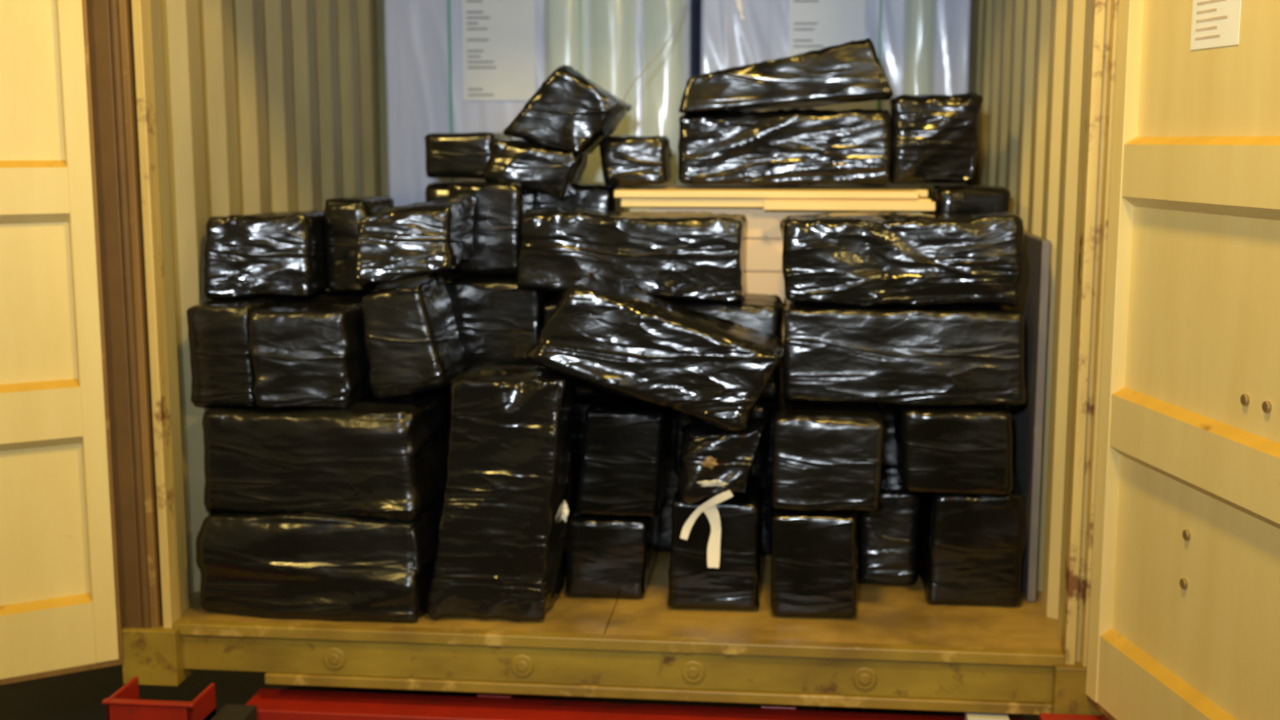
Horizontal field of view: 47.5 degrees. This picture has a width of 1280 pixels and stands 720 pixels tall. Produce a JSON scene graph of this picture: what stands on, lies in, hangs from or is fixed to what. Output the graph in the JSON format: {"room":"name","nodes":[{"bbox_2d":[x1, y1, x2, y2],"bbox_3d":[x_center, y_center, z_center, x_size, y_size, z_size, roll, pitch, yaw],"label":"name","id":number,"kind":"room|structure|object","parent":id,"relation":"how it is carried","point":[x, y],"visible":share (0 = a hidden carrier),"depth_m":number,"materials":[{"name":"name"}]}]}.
{"room":"loading area","nodes":[
{"label":"loading area","id":0,"kind":"room"},
{"bbox_2d":[150,0,391,613],"bbox_3d":[-1.149,-0.736,5.737,0.049,2.420,3.641,1,9,6],"label":"wall","id":1,"kind":"structure","parent":0,"point":[263,106],"depth_m":4.63,"materials":[{"name":"metal"}]},
{"bbox_2d":[0,0,123,685],"bbox_3d":[-1.977,-0.330,3.611,1.192,2.468,0.085,-5,10,-30],"label":"door","id":2,"kind":"structure","parent":1,"relation":"in","point":[60,613],"depth_m":3.87,"materials":[{"name":"beige paint"}]},
{"bbox_2d":[86,0,180,628],"bbox_3d":[-1.381,-0.383,3.937,0.148,2.580,0.092,1,9,6],"label":"door frame post","id":3,"kind":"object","parent":1,"relation":"attached to","point":[120,31],"depth_m":3.94,"materials":[{"name":"paint"}]},
{"bbox_2d":[121,618,1102,715],"bbox_3d":[-0.114,0.847,3.989,2.675,0.193,0.130,1,9,6],"label":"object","id":4,"kind":"structure","parent":1,"relation":"attached to","point":[991,680],"depth_m":3.95,"materials":[{"name":"paint"}]},
{"bbox_2d":[179,551,1062,650],"bbox_3d":[0.090,0.503,5.733,2.550,0.030,3.555,1,9,6],"label":"floor","id":5,"kind":"structure","parent":0,"point":[903,615],"depth_m":4.10,"materials":[{"name":"brown wood"}]},
{"bbox_2d":[195,496,444,622],"bbox_3d":[-0.923,0.551,4.326,0.684,0.333,0.533,1,9,6],"label":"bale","id":6,"kind":"object","parent":5,"relation":"on","point":[306,566],"visible":0.59,"depth_m":4.08},
{"bbox_2d":[202,388,448,521],"bbox_3d":[-0.919,0.258,4.308,0.697,0.334,0.556,1,9,6],"label":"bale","id":7,"kind":"object","parent":6,"relation":"on","point":[372,456],"visible":0.74,"depth_m":4.07},
{"bbox_2d":[186,293,294,407],"bbox_3d":[-1.165,-0.041,4.287,0.206,0.296,0.406,1,9,6],"label":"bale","id":8,"kind":"object","parent":7,"relation":"on","point":[223,372],"visible":0.67,"depth_m":4.09},
{"bbox_2d":[202,209,328,298],"bbox_3d":[-1.099,-0.322,4.365,0.301,0.250,0.394,1,9,6],"label":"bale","id":9,"kind":"object","parent":8,"relation":"on","point":[279,253],"visible":0.87,"depth_m":4.23},
{"bbox_2d":[248,293,372,408],"bbox_3d":[-0.929,-0.030,4.245,0.287,0.292,0.446,1,9,6],"label":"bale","id":10,"kind":"object","parent":7,"relation":"on","point":[305,351],"visible":0.81,"depth_m":4.06},
{"bbox_2d":[312,284,402,297],"bbox_3d":[-0.913,-0.090,4.639,0.578,0.292,0.302,1,9,6],"label":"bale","id":11,"kind":"object","parent":7,"relation":"on","point":[326,291],"visible":0.02,"depth_m":4.48},
{"bbox_2d":[322,196,394,293],"bbox_3d":[-0.862,-0.361,4.497,0.148,0.290,0.348,1,9,6],"label":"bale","id":12,"kind":"object","parent":11,"relation":"on","point":[341,215],"visible":0.66,"depth_m":4.33},
{"bbox_2d":[361,275,466,399],"bbox_3d":[-0.652,-0.067,4.228,0.246,0.331,0.313,1,9,6],"label":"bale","id":13,"kind":"object","parent":7,"relation":"on","point":[412,343],"visible":0.98,"depth_m":4.09},
{"bbox_2d":[355,193,476,283],"bbox_3d":[-0.662,-0.365,4.304,0.279,0.245,0.404,1,9,6],"label":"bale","id":14,"kind":"object","parent":13,"relation":"on","point":[424,238],"visible":1,"depth_m":4.17},
{"bbox_2d":[426,364,575,621],"bbox_3d":[-0.396,0.373,4.159,0.428,0.719,0.319,1,9,6],"label":"wrapped package","id":15,"kind":"object","parent":5,"relation":"on","point":[502,532],"visible":0.96,"depth_m":4.03},
{"bbox_2d":[562,500,568,522],"bbox_3d":[-0.223,0.439,4.214,0.033,0.066,0.020,1,9,6],"label":"scrap","id":16,"kind":"object","parent":15,"relation":"attached to","point":[565,513],"visible":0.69,"depth_m":4.21,"materials":[{"name":"white paper"}]},
{"bbox_2d":[444,382,594,447],"bbox_3d":[-0.364,0.286,5.067,0.661,0.598,0.408,1,9,6],"label":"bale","id":17,"kind":"object","parent":5,"relation":"on","point":[586,401],"visible":0.02,"depth_m":4.83},
{"bbox_2d":[425,179,625,293],"bbox_3d":[-0.379,-0.309,4.977,0.634,0.602,0.409,1,9,6],"label":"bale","id":18,"kind":"object","parent":17,"relation":"on","point":[591,196],"visible":0.13,"depth_m":4.73},
{"bbox_2d":[424,132,512,179],"bbox_3d":[-0.572,-0.692,4.912,0.238,0.156,0.362,1,9,6],"label":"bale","id":19,"kind":"object","parent":18,"relation":"on","point":[447,155],"visible":0.73,"depth_m":4.74},
{"bbox_2d":[483,137,587,197],"bbox_3d":[-0.330,-0.616,4.657,0.302,0.191,0.318,1,9,6],"label":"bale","id":20,"kind":"object","parent":18,"relation":"on","point":[556,172],"visible":0.84,"depth_m":4.51},
{"bbox_2d":[502,64,631,155],"bbox_3d":[-0.227,-0.797,4.642,0.371,0.284,0.346,1,9,6],"label":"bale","id":21,"kind":"object","parent":20,"relation":"on","point":[569,112],"visible":0.98,"depth_m":4.49},
{"bbox_2d":[623,2,686,115],"bbox_3d":[0.033,-1.077,5.116,0.075,0.444,1.028,2,9,12],"label":"cord","id":22,"kind":"object","parent":21,"relation":"attached to","point":[686,2],"visible":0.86,"depth_m":5.18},
{"bbox_2d":[383,0,701,284],"bbox_3d":[-0.378,-0.759,6.454,1.260,2.250,1.060,1,9,6],"label":"pallet","id":23,"kind":"object","parent":5,"relation":"on","point":[452,66],"visible":0.3,"depth_m":5.90,"materials":[{"name":"plastic"}]},
{"bbox_2d":[564,508,659,598],"bbox_3d":[-0.081,0.558,4.445,0.253,0.250,0.384,1,9,6],"label":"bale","id":24,"kind":"object","parent":5,"relation":"on","point":[612,556],"visible":0.73,"depth_m":4.26},
{"bbox_2d":[574,395,674,516],"bbox_3d":[-0.042,0.274,4.401,0.265,0.325,0.380,1,9,6],"label":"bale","id":25,"kind":"object","parent":24,"relation":"on","point":[624,468],"visible":0.88,"depth_m":4.22},
{"bbox_2d":[666,475,763,609],"bbox_3d":[0.231,0.530,4.347,0.271,0.330,0.421,1,9,6],"label":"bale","id":26,"kind":"object","parent":5,"relation":"on","point":[736,584],"visible":0.83,"depth_m":4.15},
{"bbox_2d":[677,417,765,504],"bbox_3d":[0.235,0.283,4.147,0.245,0.231,0.261,1,9,6],"label":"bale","id":27,"kind":"object","parent":26,"relation":"on","point":[734,452],"visible":0.87,"depth_m":4.05},
{"bbox_2d":[525,273,784,431],"bbox_3d":[0.050,-0.020,4.091,0.708,0.421,0.353,1,9,6],"label":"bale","id":28,"kind":"object","parent":27,"relation":"on","point":[606,335],"visible":1,"depth_m":3.94},
{"bbox_2d":[680,489,733,568],"bbox_3d":[0.198,0.471,4.092,0.168,0.245,0.052,5,10,32],"label":"strap","id":29,"kind":"object","parent":27,"relation":"attached to","point":[709,508],"visible":1,"depth_m":4.10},
{"bbox_2d":[702,456,718,469],"bbox_3d":[0.195,0.284,4.011,0.048,0.037,0.015,1,9,6],"label":"scrap","id":30,"kind":"object","parent":27,"relation":"attached to","point":[709,462],"visible":1,"depth_m":4.01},
{"bbox_2d":[697,480,727,486],"bbox_3d":[0.200,0.341,4.025,0.090,0.019,0.021,1,9,6],"label":"scrap","id":31,"kind":"object","parent":27,"relation":"attached to","point":[713,482],"visible":1,"depth_m":4.02,"materials":[{"name":"beige paper"}]},
{"bbox_2d":[674,397,771,476],"bbox_3d":[0.254,0.216,4.445,0.293,0.245,0.304,1,9,6],"label":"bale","id":32,"kind":"object","parent":26,"relation":"on","point":[762,408],"visible":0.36,"depth_m":4.30},
{"bbox_2d":[542,292,783,397],"bbox_3d":[0.076,-0.052,4.448,0.721,0.301,0.328,1,9,6],"label":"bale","id":33,"kind":"object","parent":32,"relation":"on","point":[764,313],"visible":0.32,"depth_m":4.28},
{"bbox_2d":[515,206,746,301],"bbox_3d":[-0.020,-0.324,4.364,0.674,0.265,0.339,1,9,6],"label":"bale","id":34,"kind":"object","parent":33,"relation":"on","point":[686,255],"visible":0.91,"depth_m":4.21},
{"bbox_2d":[656,368,781,555],"bbox_3d":[0.224,0.307,4.924,0.504,0.599,0.505,1,9,6],"label":"wrapped package","id":35,"kind":"object","parent":5,"relation":"on","point":[664,522],"visible":0.09,"depth_m":4.69},
{"bbox_2d":[613,184,935,368],"bbox_3d":[0.440,-0.285,4.807,0.983,0.566,0.650,1,9,6],"label":"wooden crate","id":36,"kind":"object","parent":35,"relation":"on","point":[764,207],"visible":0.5,"depth_m":4.54,"materials":[{"name":"brown wood"}]},
{"bbox_2d":[599,133,672,187],"bbox_3d":[-0.008,-0.651,4.745,0.216,0.171,0.319,1,9,6],"label":"wrapped package","id":37,"kind":"object","parent":36,"relation":"on","point":[626,160],"visible":1,"depth_m":4.60},
{"bbox_2d":[678,108,892,186],"bbox_3d":[0.474,-0.693,4.753,0.691,0.252,0.420,1,9,6],"label":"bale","id":38,"kind":"object","parent":36,"relation":"on","point":[795,147],"visible":1,"depth_m":4.56},
{"bbox_2d":[678,38,893,115],"bbox_3d":[0.465,-0.904,4.665,0.670,0.232,0.397,1,9,6],"label":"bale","id":39,"kind":"object","parent":38,"relation":"on","point":[850,72],"visible":0.97,"depth_m":4.49},
{"bbox_2d":[888,92,982,184],"bbox_3d":[0.941,-0.710,4.693,0.289,0.294,0.370,1,9,6],"label":"wrapped package","id":40,"kind":"object","parent":36,"relation":"on","point":[935,138],"visible":0.94,"depth_m":4.52},
{"bbox_2d":[770,503,857,617],"bbox_3d":[0.510,0.552,4.272,0.256,0.309,0.406,1,9,6],"label":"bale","id":41,"kind":"object","parent":5,"relation":"on","point":[814,569],"visible":0.77,"depth_m":4.08},
{"bbox_2d":[771,392,884,511],"bbox_3d":[0.544,0.264,4.232,0.315,0.274,0.425,1,9,6],"label":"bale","id":42,"kind":"object","parent":41,"relation":"on","point":[828,456],"visible":0.91,"depth_m":4.03},
{"bbox_2d":[700,0,971,393],"bbox_3d":[0.823,-0.741,6.335,1.065,2.250,1.050,1,9,6],"label":"pallet","id":43,"kind":"object","parent":5,"relation":"on","point":[922,46],"visible":0.24,"depth_m":5.75,"materials":[{"name":"plastic"}]},
{"bbox_2d":[857,468,920,586],"bbox_3d":[0.768,0.517,4.523,0.191,0.311,0.311,1,9,6],"label":"wrapped package","id":44,"kind":"object","parent":5,"relation":"on","point":[887,535],"visible":0.73,"depth_m":4.38},
{"bbox_2d":[855,403,923,551],"bbox_3d":[0.839,0.309,4.915,0.683,0.605,0.456,1,9,6],"label":"wrapped package","id":45,"kind":"object","parent":5,"relation":"on","point":[889,450],"visible":0.02,"depth_m":4.69},
{"bbox_3d":[1.064,-0.123,4.747,0.236,0.298,0.398,1,9,6],"label":"bale","id":46,"kind":"object","parent":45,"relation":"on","visible":0},
{"bbox_2d":[926,184,1010,214],"bbox_3d":[1.053,-0.414,4.695,0.238,0.304,0.410,1,9,6],"label":"wrapped package","id":47,"kind":"object","parent":46,"relation":"on","point":[973,199],"visible":0.43,"depth_m":4.49},
{"bbox_2d":[917,472,1025,605],"bbox_3d":[0.989,0.524,4.349,0.286,0.360,0.349,1,9,6],"label":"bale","id":48,"kind":"object","parent":5,"relation":"on","point":[971,546],"visible":0.77,"depth_m":4.19},
{"bbox_2d":[893,404,1013,494],"bbox_3d":[0.914,0.230,4.279,0.318,0.250,0.410,1,9,6],"label":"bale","id":49,"kind":"object","parent":48,"relation":"on","point":[940,449],"visible":0.75,"depth_m":4.08},
{"bbox_2d":[782,297,1026,406],"bbox_3d":[0.763,-0.036,4.278,0.685,0.280,0.431,1,9,6],"label":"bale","id":50,"kind":"object","parent":49,"relation":"on","point":[948,354],"visible":0.83,"depth_m":4.07},
{"bbox_2d":[779,210,1026,308],"bbox_3d":[0.755,-0.304,4.247,0.694,0.275,0.433,1,9,6],"label":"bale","id":51,"kind":"object","parent":50,"relation":"on","point":[862,259],"visible":1,"depth_m":4.06},
{"bbox_2d":[1008,230,1051,601],"bbox_3d":[1.174,0.149,4.423,0.025,1.058,0.500,1,9,6],"label":"leaning board","id":52,"kind":"object","parent":5,"relation":"on","point":[1027,419],"visible":0.54,"depth_m":4.24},
{"bbox_3d":[-0.372,0.350,4.609,0.342,0.611,0.383,1,9,6],"label":"bale","id":53,"kind":"object","parent":5,"relation":"on","visible":0},
{"bbox_2d":[443,274,558,371],"bbox_3d":[-0.439,-0.112,4.577,0.327,0.314,0.361,1,9,6],"label":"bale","id":54,"kind":"object","parent":53,"relation":"on","point":[497,322],"visible":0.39,"depth_m":4.40},
{"bbox_2d":[448,180,533,275],"bbox_3d":[-0.470,-0.422,4.618,0.237,0.292,0.256,1,9,6],"label":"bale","id":55,"kind":"object","parent":54,"relation":"on","point":[499,209],"visible":0.62,"depth_m":4.49},
{"bbox_2d":[965,0,1090,644],"bbox_3d":[1.342,-0.697,5.478,0.049,2.420,3.641,1,9,6],"label":"wall","id":56,"kind":"structure","parent":0,"point":[1028,58],"depth_m":4.22,"materials":[{"name":"metal"}]},
{"bbox_2d":[1061,0,1119,666],"bbox_3d":[1.167,-0.342,3.663,0.097,2.580,0.090,1,9,6],"label":"door frame post","id":57,"kind":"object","parent":56,"relation":"attached to","point":[1104,14],"depth_m":3.69,"materials":[{"name":"paint"}]},
{"bbox_2d":[1085,0,1279,719],"bbox_3d":[1.281,-0.244,3.044,0.085,2.468,1.192,-1,9,-7],"label":"door","id":58,"kind":"structure","parent":56,"relation":"in","point":[1184,613],"depth_m":3.29,"materials":[{"name":"beige paint"}]},
{"bbox_2d":[1190,0,1240,49],"bbox_3d":[1.248,-0.809,3.142,0.002,0.260,0.200,-1,9,-7],"label":"sticker","id":59,"kind":"object","parent":58,"relation":"attached to","point":[1215,23],"visible":1,"depth_m":3.15,"materials":[{"name":"paper"}]},
{"label":"outside","id":60,"kind":"structure","parent":0,"visible":0},
{"bbox_2d":[0,664,1104,719],"bbox_3d":[0.153,1.669,6.083,24.000,0.040,24.000,1,9,6],"label":"ground","id":61,"kind":"structure","parent":60,"point":[79,695],"depth_m":6.74,"materials":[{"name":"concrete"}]},
{"bbox_2d":[102,676,1109,719],"bbox_3d":[0.098,1.163,5.670,2.640,1.085,3.875,1,9,6],"label":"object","id":62,"kind":"object","parent":61,"relation":"on","point":[295,702],"visible":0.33,"depth_m":4.00,"materials":[{"name":"red paint"}]},
{"bbox_2d":[195,669,264,672],"bbox_3d":[0.093,0.584,5.773,2.540,0.138,3.500,1,9,6],"label":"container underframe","id":63,"kind":"object","parent":62,"relation":"on","point":[196,669],"visible":0.02,"depth_m":4.17,"materials":[{"name":"black metal"}]}
]}

